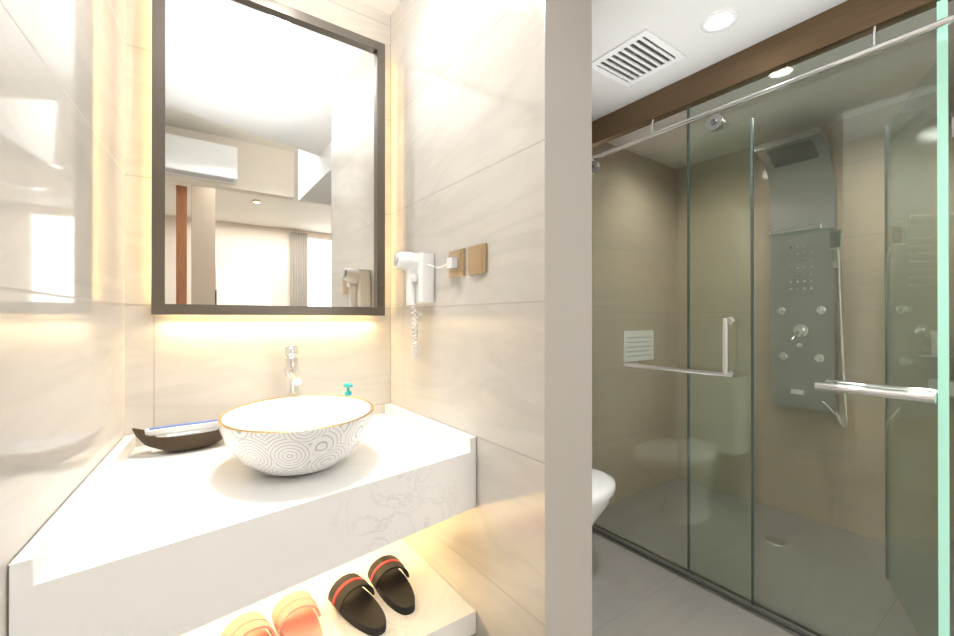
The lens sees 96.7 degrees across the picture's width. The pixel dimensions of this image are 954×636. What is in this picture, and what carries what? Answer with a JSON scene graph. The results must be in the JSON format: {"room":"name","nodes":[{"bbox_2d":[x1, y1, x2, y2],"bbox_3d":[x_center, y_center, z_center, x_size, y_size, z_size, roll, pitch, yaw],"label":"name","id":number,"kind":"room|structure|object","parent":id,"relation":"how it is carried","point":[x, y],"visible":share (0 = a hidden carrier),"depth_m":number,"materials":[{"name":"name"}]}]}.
{"room":"bathroom","nodes":[
{"label":"bathroom","id":0,"kind":"room"},
{"bbox_2d":[0,0,124,635],"bbox_3d":[0.728,-0.324,-1.923,0.120,2.950,7.590,0,0,-30],"label":"wall","id":1,"kind":"structure","parent":0,"point":[62,218],"depth_m":0.79,"materials":[{"name":"tile"}]},
{"bbox_2d":[124,0,390,446],"bbox_3d":[-0.721,-0.315,1.579,1.186,2.950,0.158,0,0,-35],"label":"wall","id":2,"kind":"structure","parent":0,"point":[268,159],"depth_m":1.47,"materials":[{"name":"tile"}]},
{"bbox_2d":[8,403,475,635],"bbox_3d":[-0.522,0.464,1.206,0.938,0.210,0.790,0,0,-35],"label":"vanity countertop","id":3,"kind":"structure","parent":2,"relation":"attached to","point":[129,538],"depth_m":0.89,"materials":[{"name":"stone"}]},
{"bbox_2d":[132,419,221,451],"bbox_3d":[-0.878,0.357,1.300,0.279,0.082,0.125,0,0,-35],"label":"tray","id":4,"kind":"object","parent":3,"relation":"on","point":[185,436],"visible":0.85,"depth_m":1.25,"materials":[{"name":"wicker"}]},
{"bbox_2d":[284,339,301,396],"bbox_3d":[-0.621,0.237,1.435,0.062,0.323,0.208,0,0,-35],"label":"faucet","id":5,"kind":"object","parent":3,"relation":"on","point":[292,381],"visible":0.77,"depth_m":1.44,"materials":[{"name":"silver metal"}]},
{"bbox_2d":[217,394,373,475],"bbox_3d":[-0.484,0.324,1.168,0.397,0.147,0.474,0,0,-35],"label":"basin","id":6,"kind":"object","parent":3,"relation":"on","point":[293,435],"visible":1,"depth_m":1.04,"materials":[{"name":"ceramic"}]},
{"bbox_2d":[344,383,352,395],"bbox_3d":[-0.472,0.319,1.558,0.056,0.159,0.063,0,0,-35],"label":"soap bottle","id":7,"kind":"object","parent":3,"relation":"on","point":[347,392],"visible":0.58,"depth_m":1.55,"materials":[{"name":"teal plastic"}]},
{"bbox_2d":[181,539,475,635],"bbox_3d":[-0.562,0.916,1.273,0.924,0.066,0.633,0,0,-35],"label":"shelf","id":8,"kind":"object","parent":2,"relation":"attached to","point":[443,607],"visible":0.33,"depth_m":1.30,"materials":[{"name":"stone"}]},
{"bbox_2d":[221,590,322,635],"bbox_3d":[-0.541,0.846,1.140,0.251,0.072,0.278,0,0,-35],"label":"slippers","id":9,"kind":"object","parent":8,"relation":"on","point":[293,613],"visible":1,"depth_m":1.18,"materials":[{"name":"orange"}]},
{"bbox_2d":[328,555,414,635],"bbox_3d":[-0.315,0.846,1.324,0.258,0.072,0.288,0,0,-35],"label":"slippers","id":10,"kind":"object","parent":8,"relation":"on","point":[355,604],"visible":0.94,"depth_m":1.30,"materials":[{"name":"black rubber"}]},
{"bbox_2d":[358,0,400,14],"bbox_3d":[-0.251,-1.592,0.744,1.386,0.600,1.870,0,0,-35],"label":"ceiling","id":11,"kind":"structure","parent":0,"point":[388,6],"depth_m":1.75,"materials":[{"name":"white paint"}]},
{"bbox_2d":[391,0,591,635],"bbox_3d":[-0.028,-0.075,1.475,0.174,2.470,0.927,0,0,-35],"label":"wall","id":12,"kind":"structure","parent":0,"point":[491,123],"depth_m":1.17,"materials":[{"name":"tile"}]},
{"bbox_2d":[393,252,446,357],"bbox_3d":[-0.188,-0.044,1.435,0.132,0.373,0.219,0,0,-35],"label":"hair dryer","id":13,"kind":"object","parent":12,"relation":"attached to","point":[418,268],"visible":1,"depth_m":1.47,"materials":[{"name":"white plastic"}]},
{"bbox_2d":[447,248,464,277],"bbox_3d":[-0.074,-0.175,1.360,0.034,0.086,0.086,0,0,-35],"label":"electrical outlet plate","id":14,"kind":"object","parent":12,"relation":"attached to","point":[456,263],"visible":1,"depth_m":1.35,"materials":[{"name":"brown metal"}]},
{"bbox_2d":[468,243,486,274],"bbox_3d":[0.001,-0.176,1.273,0.012,0.086,0.086,0,0,-35],"label":"switch plate","id":15,"kind":"object","parent":12,"relation":"attached to","point":[477,259],"visible":1,"depth_m":1.26,"materials":[{"name":"brown metal"}]},
{"bbox_2d":[592,143,677,504],"bbox_3d":[1.028,-0.312,2.851,1.190,2.950,0.100,0,0,-35],"label":"wall","id":16,"kind":"structure","parent":0,"point":[614,160],"depth_m":2.79,"materials":[{"name":"tile"}]},
{"bbox_2d":[623,330,653,361],"bbox_3d":[1.075,0.183,2.817,0.330,0.200,0.006,0,0,-35],"label":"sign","id":17,"kind":"object","parent":16,"relation":"attached to","point":[650,350],"depth_m":2.81,"materials":[{"name":"white plastic"}]},
{"bbox_2d":[592,478,953,635],"bbox_3d":[2.893,1.204,-0.580,7.100,0.100,7.850,0,0,-35],"label":"floor","id":18,"kind":"structure","parent":0,"point":[633,594],"depth_m":1.90,"materials":[{"name":"tile"}]},
{"bbox_2d":[592,468,615,525],"bbox_3d":[0.299,0.750,1.843,0.777,0.822,0.390,0,0,-35],"label":"toilet","id":19,"kind":"object","parent":18,"relation":"on","point":[603,486],"visible":0.17,"depth_m":1.83,"materials":[{"name":"white ceramic"}]},
{"bbox_2d":[592,523,824,635],"bbox_3d":[1.269,1.149,1.456,0.067,0.021,2.449,0,0,-35],"label":"floor track","id":20,"kind":"object","parent":18,"relation":"on","point":[779,620],"depth_m":1.81,"materials":[{"name":"silver metal"}]},
{"bbox_2d":[764,535,788,546],"bbox_3d":[1.556,1.159,2.208,0.110,0.005,0.110,0,0,-35],"label":"floor drain","id":21,"kind":"object","parent":18,"relation":"on","point":[771,539],"depth_m":2.21,"materials":[{"name":"silver metal"}]},
{"bbox_2d":[592,0,953,168],"bbox_3d":[1.354,-1.490,1.462,2.064,0.800,2.550,0,0,-35],"label":"ceiling","id":22,"kind":"structure","parent":0,"point":[676,24],"depth_m":1.87,"materials":[{"name":"white paint"}]},
{"bbox_2d":[592,29,685,86],"bbox_3d":[0.670,-1.085,1.792,0.280,0.008,0.280,0,0,-35],"label":"ceiling vent","id":23,"kind":"object","parent":22,"relation":"in","point":[643,54],"visible":1,"depth_m":1.78,"materials":[{"name":"white plastic"}]},
{"bbox_2d":[701,8,738,32],"bbox_3d":[0.887,-1.086,1.553,0.120,0.008,0.120,0,0,-35],"label":"recessed light","id":24,"kind":"object","parent":22,"relation":"in","point":[719,20],"visible":1,"depth_m":1.55,"materials":[{"name":"white plastic"}]},
{"bbox_2d":[592,0,951,147],"bbox_3d":[1.287,-1.028,1.475,0.047,0.125,2.450,0,0,-35],"label":"header beam","id":25,"kind":"structure","parent":22,"relation":"attached to","point":[834,26],"depth_m":1.67,"materials":[{"name":"brown wood"}]},
{"bbox_2d":[592,14,953,173],"bbox_3d":[1.259,-0.883,1.460,0.037,0.167,2.438,0,0,-35],"label":"rail","id":26,"kind":"object","parent":25,"relation":"attached to","point":[715,122],"visible":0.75,"depth_m":1.61,"materials":[{"name":"silver metal"}]},
{"bbox_2d":[592,118,753,604],"bbox_3d":[0.829,0.172,2.069,0.009,1.934,0.936,0,0,-35],"label":"glass","id":27,"kind":"object","parent":26,"relation":"hanging from","point":[751,194],"visible":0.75,"depth_m":1.90,"materials":[{"name":"green"}]},
{"bbox_2d":[624,317,735,377],"bbox_3d":[0.896,0.121,1.912,0.061,0.251,0.500,0,0,-35],"label":"rail","id":28,"kind":"object","parent":27,"relation":"attached to","point":[726,372],"visible":1,"depth_m":1.74,"materials":[{"name":"silver metal"}]},
{"bbox_2d":[687,0,949,635],"bbox_3d":[1.189,0.087,1.605,0.009,2.102,0.801,0,0,-35],"label":"glass","id":29,"kind":"object","parent":25,"relation":"hanging from","point":[943,470],"visible":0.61,"depth_m":1.44,"materials":[{"name":"green"}]},
{"bbox_2d":[884,38,953,635],"bbox_3d":[1.615,0.149,1.564,0.655,1.978,0.290,0,0,-35],"label":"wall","id":30,"kind":"structure","parent":29,"relation":"attached to","point":[888,402],"depth_m":1.57,"materials":[{"name":"green"}]},
{"bbox_2d":[814,379,937,402],"bbox_3d":[1.325,0.240,1.412,0.140,0.031,0.290,0,0,-35],"label":"rail","id":31,"kind":"object","parent":30,"relation":"attached to","point":[909,394],"visible":0.83,"depth_m":1.38,"materials":[{"name":"silver metal"}]},
{"bbox_2d":[677,86,953,564],"bbox_3d":[2.209,-0.314,2.124,0.100,2.950,2.650,0,0,-35],"label":"wall","id":32,"kind":"structure","parent":0,"point":[798,489],"depth_m":2.41,"materials":[{"name":"tile"}]},
{"bbox_2d":[754,128,848,427],"bbox_3d":[1.806,-0.199,2.346,0.300,1.548,0.373,0,0,-35],"label":"shower column","id":33,"kind":"structure","parent":32,"relation":"attached to","point":[831,202],"depth_m":2.39,"materials":[{"name":"silver metal"}]},
{"bbox_2d":[918,332,953,397],"bbox_3d":[2.191,0.196,1.958,0.120,0.330,0.200,0,0,-35],"label":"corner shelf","id":34,"kind":"object","parent":32,"relation":"attached to","point":[951,381],"depth_m":1.98,"materials":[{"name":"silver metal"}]}
]}

